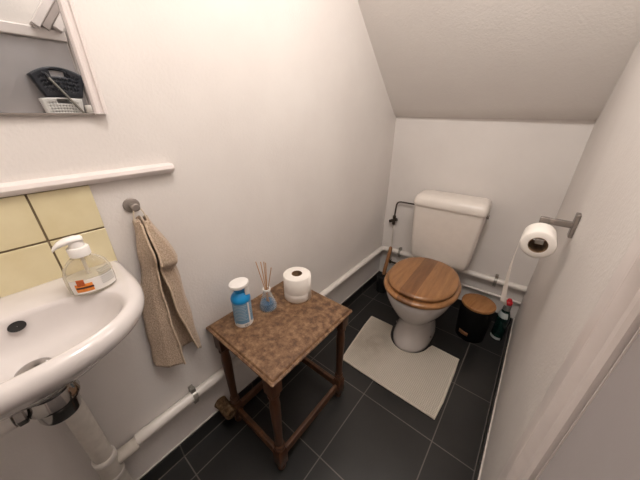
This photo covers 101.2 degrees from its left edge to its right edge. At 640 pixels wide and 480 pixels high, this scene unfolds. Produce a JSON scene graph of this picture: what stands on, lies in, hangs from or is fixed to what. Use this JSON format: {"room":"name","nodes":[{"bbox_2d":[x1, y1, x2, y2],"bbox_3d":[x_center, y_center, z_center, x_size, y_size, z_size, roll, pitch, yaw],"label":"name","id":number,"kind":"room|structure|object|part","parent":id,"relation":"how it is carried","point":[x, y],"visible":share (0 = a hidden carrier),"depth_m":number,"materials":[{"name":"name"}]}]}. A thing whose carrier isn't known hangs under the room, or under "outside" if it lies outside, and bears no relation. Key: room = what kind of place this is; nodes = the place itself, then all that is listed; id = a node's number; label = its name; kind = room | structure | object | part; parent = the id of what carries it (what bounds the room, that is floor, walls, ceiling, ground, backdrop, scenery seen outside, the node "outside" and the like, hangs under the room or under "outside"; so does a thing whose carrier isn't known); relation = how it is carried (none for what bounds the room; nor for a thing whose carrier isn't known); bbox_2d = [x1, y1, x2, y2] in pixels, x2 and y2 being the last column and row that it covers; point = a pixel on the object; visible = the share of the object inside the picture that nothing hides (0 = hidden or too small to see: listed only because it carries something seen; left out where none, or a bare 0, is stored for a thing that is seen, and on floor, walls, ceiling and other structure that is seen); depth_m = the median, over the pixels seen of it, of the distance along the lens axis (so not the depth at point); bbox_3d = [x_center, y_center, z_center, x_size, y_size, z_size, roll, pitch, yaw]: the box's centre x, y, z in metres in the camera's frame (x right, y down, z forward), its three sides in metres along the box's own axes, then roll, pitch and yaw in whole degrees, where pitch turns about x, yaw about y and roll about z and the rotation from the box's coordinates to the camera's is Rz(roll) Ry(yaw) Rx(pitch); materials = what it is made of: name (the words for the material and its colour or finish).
{"room":"bathroom","nodes":[
{"label":"bathroom","id":0,"kind":"room"},
{"bbox_2d":[0,0,395,479],"bbox_3d":[-0.282,-0.427,0.860,0.080,2.470,2.528,19,32,35],"label":"wall","id":1,"kind":"structure","parent":0,"point":[275,120],"depth_m":0.84,"materials":[{"name":"paint"}]},
{"bbox_2d":[0,417,17,436],"bbox_3d":[-0.708,0.349,0.410,0.200,0.048,0.308,19,32,35],"label":"pipe","id":2,"kind":"object","parent":1,"relation":"attached to","point":[7,425],"visible":0.43,"depth_m":0.45,"materials":[{"name":"white plastic"}]},
{"bbox_2d":[0,0,107,114],"bbox_3d":[-0.645,-0.470,0.261,0.019,0.625,0.544,19,32,35],"label":"wall mirror","id":3,"kind":"object","parent":1,"relation":"attached to","point":[47,68],"visible":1,"depth_m":0.49,"materials":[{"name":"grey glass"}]},
{"bbox_3d":[-0.480,-0.547,0.447,0.019,0.601,0.023,19,32,35],"label":"frame","id":4,"kind":"part","parent":3,"relation":"part of","materials":[{"name":"white wood"}]},
{"bbox_2d":[0,185,117,297],"bbox_3d":[-0.723,0.071,0.425,0.007,0.206,0.620,19,32,35],"label":"tile backsplash","id":5,"kind":"structure","parent":1,"relation":"attached to","point":[31,224],"depth_m":0.56,"materials":[{"name":"yellow tile"}]},
{"bbox_2d":[0,260,144,421],"bbox_3d":[-0.533,0.206,0.475,0.316,0.115,0.406,19,32,35],"label":"basin","id":6,"kind":"object","parent":1,"relation":"attached to","point":[51,337],"visible":0.98,"depth_m":0.50,"materials":[{"name":"white ceramic"}]},
{"bbox_2d":[11,379,81,426],"bbox_3d":[-0.519,0.301,0.502,0.080,0.097,0.092,19,32,35],"label":"trap","id":7,"kind":"object","parent":6,"relation":"attached to","point":[64,404],"visible":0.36,"depth_m":0.49,"materials":[{"name":"silver metal"}]},
{"bbox_2d":[11,410,29,426],"bbox_3d":[-0.538,0.310,0.482,0.046,0.045,0.032,19,32,35],"label":"outlet","id":8,"kind":"object","parent":7,"relation":"attached to","point":[22,418],"depth_m":0.46,"materials":[{"name":"silver metal"}]},
{"bbox_2d":[51,235,115,295],"bbox_3d":[-0.480,0.046,0.536,0.060,0.120,0.080,23,34,39],"label":"soap dispenser","id":9,"kind":"object","parent":6,"relation":"on","point":[90,280],"visible":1,"depth_m":0.53,"materials":[{"name":"white plastic"}]},
{"bbox_2d":[75,280,85,286],"bbox_3d":[-0.474,0.086,0.520,0.004,0.014,0.012,23,34,39],"label":"picture","id":10,"kind":"object","parent":9,"relation":"on","point":[79,283],"depth_m":0.52},
{"bbox_2d":[96,264,113,282],"bbox_3d":[-0.448,0.069,0.551,0.004,0.033,0.028,5,26,11],"label":"print","id":11,"kind":"object","parent":9,"relation":"on","point":[106,275],"depth_m":0.55},
{"bbox_2d":[0,163,174,197],"bbox_3d":[-0.691,-0.046,0.400,0.022,0.025,0.914,19,32,35],"label":"rail","id":12,"kind":"object","parent":1,"relation":"attached to","point":[7,189],"visible":1,"depth_m":0.57,"materials":[{"name":"white wood"}]},
{"bbox_2d":[65,398,139,479],"bbox_3d":[-0.620,0.609,0.780,0.061,0.666,0.104,19,32,35],"label":"pipe","id":13,"kind":"object","parent":1,"relation":"attached to","point":[108,462],"visible":0.56,"depth_m":0.74,"materials":[{"name":"white plastic"}]},
{"bbox_2d":[123,198,139,211],"bbox_3d":[-0.472,-0.085,0.666,0.036,0.037,0.037,19,32,35],"label":"towel hook","id":14,"kind":"object","parent":1,"relation":"attached to","point":[130,204],"visible":0.98,"depth_m":0.66,"materials":[{"name":"metal"}]},
{"bbox_2d":[132,208,201,367],"bbox_3d":[-0.460,0.163,0.770,0.064,0.554,0.150,19,32,35],"label":"hand towel","id":15,"kind":"object","parent":14,"relation":"hanging from","point":[169,325],"visible":0.97,"depth_m":0.77,"materials":[{"name":"fabric"}]},
{"bbox_2d":[137,270,379,479],"bbox_3d":[-0.257,0.671,1.337,0.014,0.078,2.333,19,32,35],"label":"baseboard","id":16,"kind":"structure","parent":1,"relation":"attached to","point":[175,455],"depth_m":1.07,"materials":[{"name":"grey tile"}]},
{"bbox_2d":[134,246,526,444],"bbox_3d":[0.300,0.460,1.199,0.921,0.103,1.746,19,32,35],"label":"pipe","id":17,"kind":"object","parent":1,"relation":"attached to","point":[143,434],"visible":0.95,"depth_m":1.04,"materials":[{"name":"white plastic"}]},
{"bbox_2d":[134,426,150,444],"bbox_3d":[-0.582,0.640,0.860,0.039,0.040,0.035,19,32,35],"label":"socket","id":18,"kind":"object","parent":17,"relation":"attached to","point":[143,434],"depth_m":0.85,"materials":[{"name":"white plastic"}]},
{"bbox_2d":[214,396,235,419],"bbox_3d":[-0.396,0.708,1.105,0.088,0.057,0.056,19,32,35],"label":"door stop","id":19,"kind":"object","parent":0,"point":[222,404],"depth_m":1.09,"materials":[{"name":"brown wood"}]},
{"bbox_2d":[160,282,507,479],"bbox_3d":[0.105,0.860,1.123,1.081,0.080,2.528,19,32,35],"label":"floor","id":20,"kind":"structure","parent":0,"point":[367,432],"depth_m":1.14,"materials":[{"name":"grey tile"}]},
{"bbox_2d":[206,281,352,469],"bbox_3d":[-0.144,0.530,1.111,0.367,0.527,0.422,19,32,35],"label":"side table","id":21,"kind":"object","parent":20,"relation":"on","point":[277,340],"visible":0.91,"depth_m":0.97,"materials":[{"name":"brown wood"}]},
{"bbox_3d":[-0.360,0.568,1.062,0.042,0.501,0.042,19,32,35],"label":"leg","id":22,"kind":"part","parent":21,"relation":"part of","materials":[{"name":"brown wood"}]},
{"bbox_2d":[228,277,252,327],"bbox_3d":[-0.280,0.221,0.936,0.070,0.180,0.068,-10,27,-19],"label":"air freshener","id":23,"kind":"object","parent":21,"relation":"on","point":[240,299],"visible":1,"depth_m":0.91,"materials":[{"name":"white plastic"}]},
{"bbox_2d":[234,301,251,320],"bbox_3d":[-0.267,0.251,0.928,0.063,0.062,0.020,-16,30,-29],"label":"print","id":24,"kind":"object","parent":23,"relation":"on","point":[242,311],"depth_m":0.92},
{"bbox_2d":[256,262,275,311],"bbox_3d":[-0.205,0.173,1.001,0.069,0.212,0.069,-10,27,-19],"label":"reed diffuser","id":25,"kind":"object","parent":21,"relation":"on","point":[267,304],"visible":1,"depth_m":1.01,"materials":[{"name":"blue glass"}]},
{"bbox_3d":[-0.146,0.643,0.904,0.042,0.501,0.042,19,32,35],"label":"leg","id":26,"kind":"part","parent":21,"relation":"part of","materials":[{"name":"brown wood"}]},
{"bbox_2d":[283,267,310,302],"bbox_3d":[-0.093,0.186,1.092,0.113,0.111,0.112,19,32,35],"label":"toilet roll","id":27,"kind":"object","parent":21,"relation":"on","point":[297,280],"visible":1,"depth_m":1.05,"materials":[{"name":"paper"}]},
{"bbox_3d":[0.087,0.520,1.161,0.042,0.501,0.042,19,32,35],"label":"leg","id":28,"kind":"part","parent":21,"relation":"part of","materials":[{"name":"brown wood"}]},
{"bbox_2d":[376,246,391,292],"bbox_3d":[0.477,0.223,1.951,0.094,0.358,0.094,5,26,10],"label":"toilet brush","id":29,"kind":"object","parent":20,"relation":"on","point":[380,287],"visible":0.79,"depth_m":1.95,"materials":[{"name":"brown wood"}]},
{"bbox_3d":[0.494,0.154,1.934,0.068,0.219,0.027,-18,31,-33],"label":"handle","id":30,"kind":"part","parent":29,"relation":"part of","materials":[{"name":"brown wood"}]},
{"bbox_2d":[343,316,458,419],"bbox_3d":[0.428,0.650,1.457,0.552,0.010,0.413,19,32,35],"label":"mat","id":31,"kind":"object","parent":20,"relation":"on","point":[423,380],"visible":0.98,"depth_m":1.40,"materials":[{"name":"beige fabric"}]},
{"bbox_2d":[384,189,491,352],"bbox_3d":[0.617,0.193,1.507,0.398,0.794,0.685,18,31,33],"label":"toilet","id":32,"kind":"object","parent":20,"relation":"on","point":[420,288],"visible":1,"depth_m":1.47,"materials":[{"name":"white ceramic"}]},
{"bbox_3d":[0.548,0.229,1.419,0.378,0.027,0.449,18,31,33],"label":"seat","id":33,"kind":"part","parent":32,"relation":"part of","materials":[{"name":"brown wood"}]},
{"bbox_3d":[0.554,0.198,1.414,0.348,0.026,0.427,18,31,33],"label":"lid","id":34,"kind":"part","parent":32,"relation":"part of","materials":[{"name":"brown wood"}]},
{"bbox_3d":[0.768,-0.224,1.534,0.392,0.066,0.178,18,31,33],"label":"cistern lid","id":35,"kind":"part","parent":32,"relation":"part of","materials":[{"name":"ceramic"}]},
{"bbox_2d":[455,293,496,342],"bbox_3d":[0.917,0.468,1.568,0.176,0.244,0.176,-20,32,-36],"label":"waste bin","id":36,"kind":"object","parent":20,"relation":"on","point":[476,313],"visible":1,"depth_m":1.51,"materials":[{"name":"black metal"}]},
{"bbox_3d":[0.917,0.366,1.519,0.176,0.018,0.176,-20,32,-36],"label":"lid","id":37,"kind":"part","parent":36,"relation":"part of","materials":[{"name":"brown wood"}]},
{"bbox_2d":[490,298,512,340],"bbox_3d":[1.070,0.461,1.539,0.063,0.283,0.074,9,27,17],"label":"bottle","id":38,"kind":"object","parent":20,"relation":"on","point":[501,322],"visible":0.94,"depth_m":1.52,"materials":[{"name":"green plastic"}]},
{"bbox_2d":[379,117,595,324],"bbox_3d":[0.871,-0.165,1.669,1.081,1.300,0.112,19,32,35],"label":"wall","id":39,"kind":"structure","parent":0,"point":[526,168],"depth_m":1.50,"materials":[{"name":"paint"}]},
{"bbox_2d":[389,201,414,263],"bbox_3d":[0.576,-0.032,1.883,0.203,0.499,0.041,19,32,35],"label":"pipe","id":40,"kind":"object","parent":39,"relation":"attached to","point":[394,219],"visible":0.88,"depth_m":1.88,"materials":[{"name":"black metal"}]},
{"bbox_2d":[380,271,511,326],"bbox_3d":[0.841,0.402,1.900,0.896,0.078,0.014,18,31,33],"label":"baseboard","id":41,"kind":"structure","parent":39,"relation":"attached to","point":[456,304],"depth_m":1.81,"materials":[{"name":"grey tile"}]},
{"bbox_2d":[396,262,520,303],"bbox_3d":[0.888,0.277,1.788,0.784,0.020,0.021,18,31,33],"label":"supply pipe","id":42,"kind":"object","parent":39,"relation":"attached to","point":[462,284],"visible":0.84,"depth_m":1.66,"materials":[{"name":"white plastic"}]},
{"bbox_2d":[358,0,639,119],"bbox_3d":[0.434,-1.007,0.677,0.961,1.285,1.463,19,32,35],"label":"ceiling","id":43,"kind":"structure","parent":0,"point":[519,59],"depth_m":1.07,"materials":[{"name":"paint"}]},
{"bbox_2d":[480,39,639,479],"bbox_3d":[0.492,-0.154,0.288,0.080,2.470,2.528,19,32,35],"label":"wall","id":44,"kind":"structure","parent":0,"point":[565,287],"depth_m":0.69,"materials":[{"name":"paint"}]},
{"bbox_2d":[472,318,514,479],"bbox_3d":[0.812,0.726,1.222,0.014,0.078,1.239,19,32,35],"label":"baseboard","id":45,"kind":"structure","parent":44,"relation":"attached to","point":[483,446],"depth_m":1.15,"materials":[{"name":"grey tile"}]},
{"bbox_2d":[534,212,581,244],"bbox_3d":[0.710,-0.036,0.787,0.089,0.078,0.135,19,32,35],"label":"holder","id":46,"kind":"object","parent":44,"relation":"attached to","point":[573,225],"visible":0.7,"depth_m":0.80,"materials":[{"name":"grey metal"}]},
{"bbox_2d":[500,223,556,305],"bbox_3d":[0.677,0.098,0.864,0.088,0.305,0.097,19,32,35],"label":"toilet roll","id":47,"kind":"object","parent":46,"relation":"hanging from","point":[545,231],"visible":0.97,"depth_m":0.80,"materials":[{"name":"paper"}]},
{"bbox_3d":[0.739,-0.056,0.824,0.079,0.018,0.016,19,32,35],"label":"arm","id":48,"kind":"part","parent":46,"relation":"part of","materials":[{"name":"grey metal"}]},
{"bbox_3d":[0.772,-0.044,0.799,0.011,0.074,0.034,19,32,35],"label":"wall plate","id":49,"kind":"part","parent":46,"relation":"part of","materials":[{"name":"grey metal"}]},
{"bbox_2d":[497,229,639,479],"bbox_3d":[0.373,0.295,0.435,0.027,1.533,0.124,19,32,35],"label":"trim","id":50,"kind":"structure","parent":44,"relation":"attached to","point":[614,321],"depth_m":0.35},
{"bbox_2d":[535,327,639,479],"bbox_3d":[0.058,0.469,0.116,0.063,1.486,0.824,19,32,35],"label":"door","id":51,"kind":"structure","parent":44,"relation":"in","point":[603,442],"depth_m":0.28,"materials":[{"name":"white paint"}]}
]}

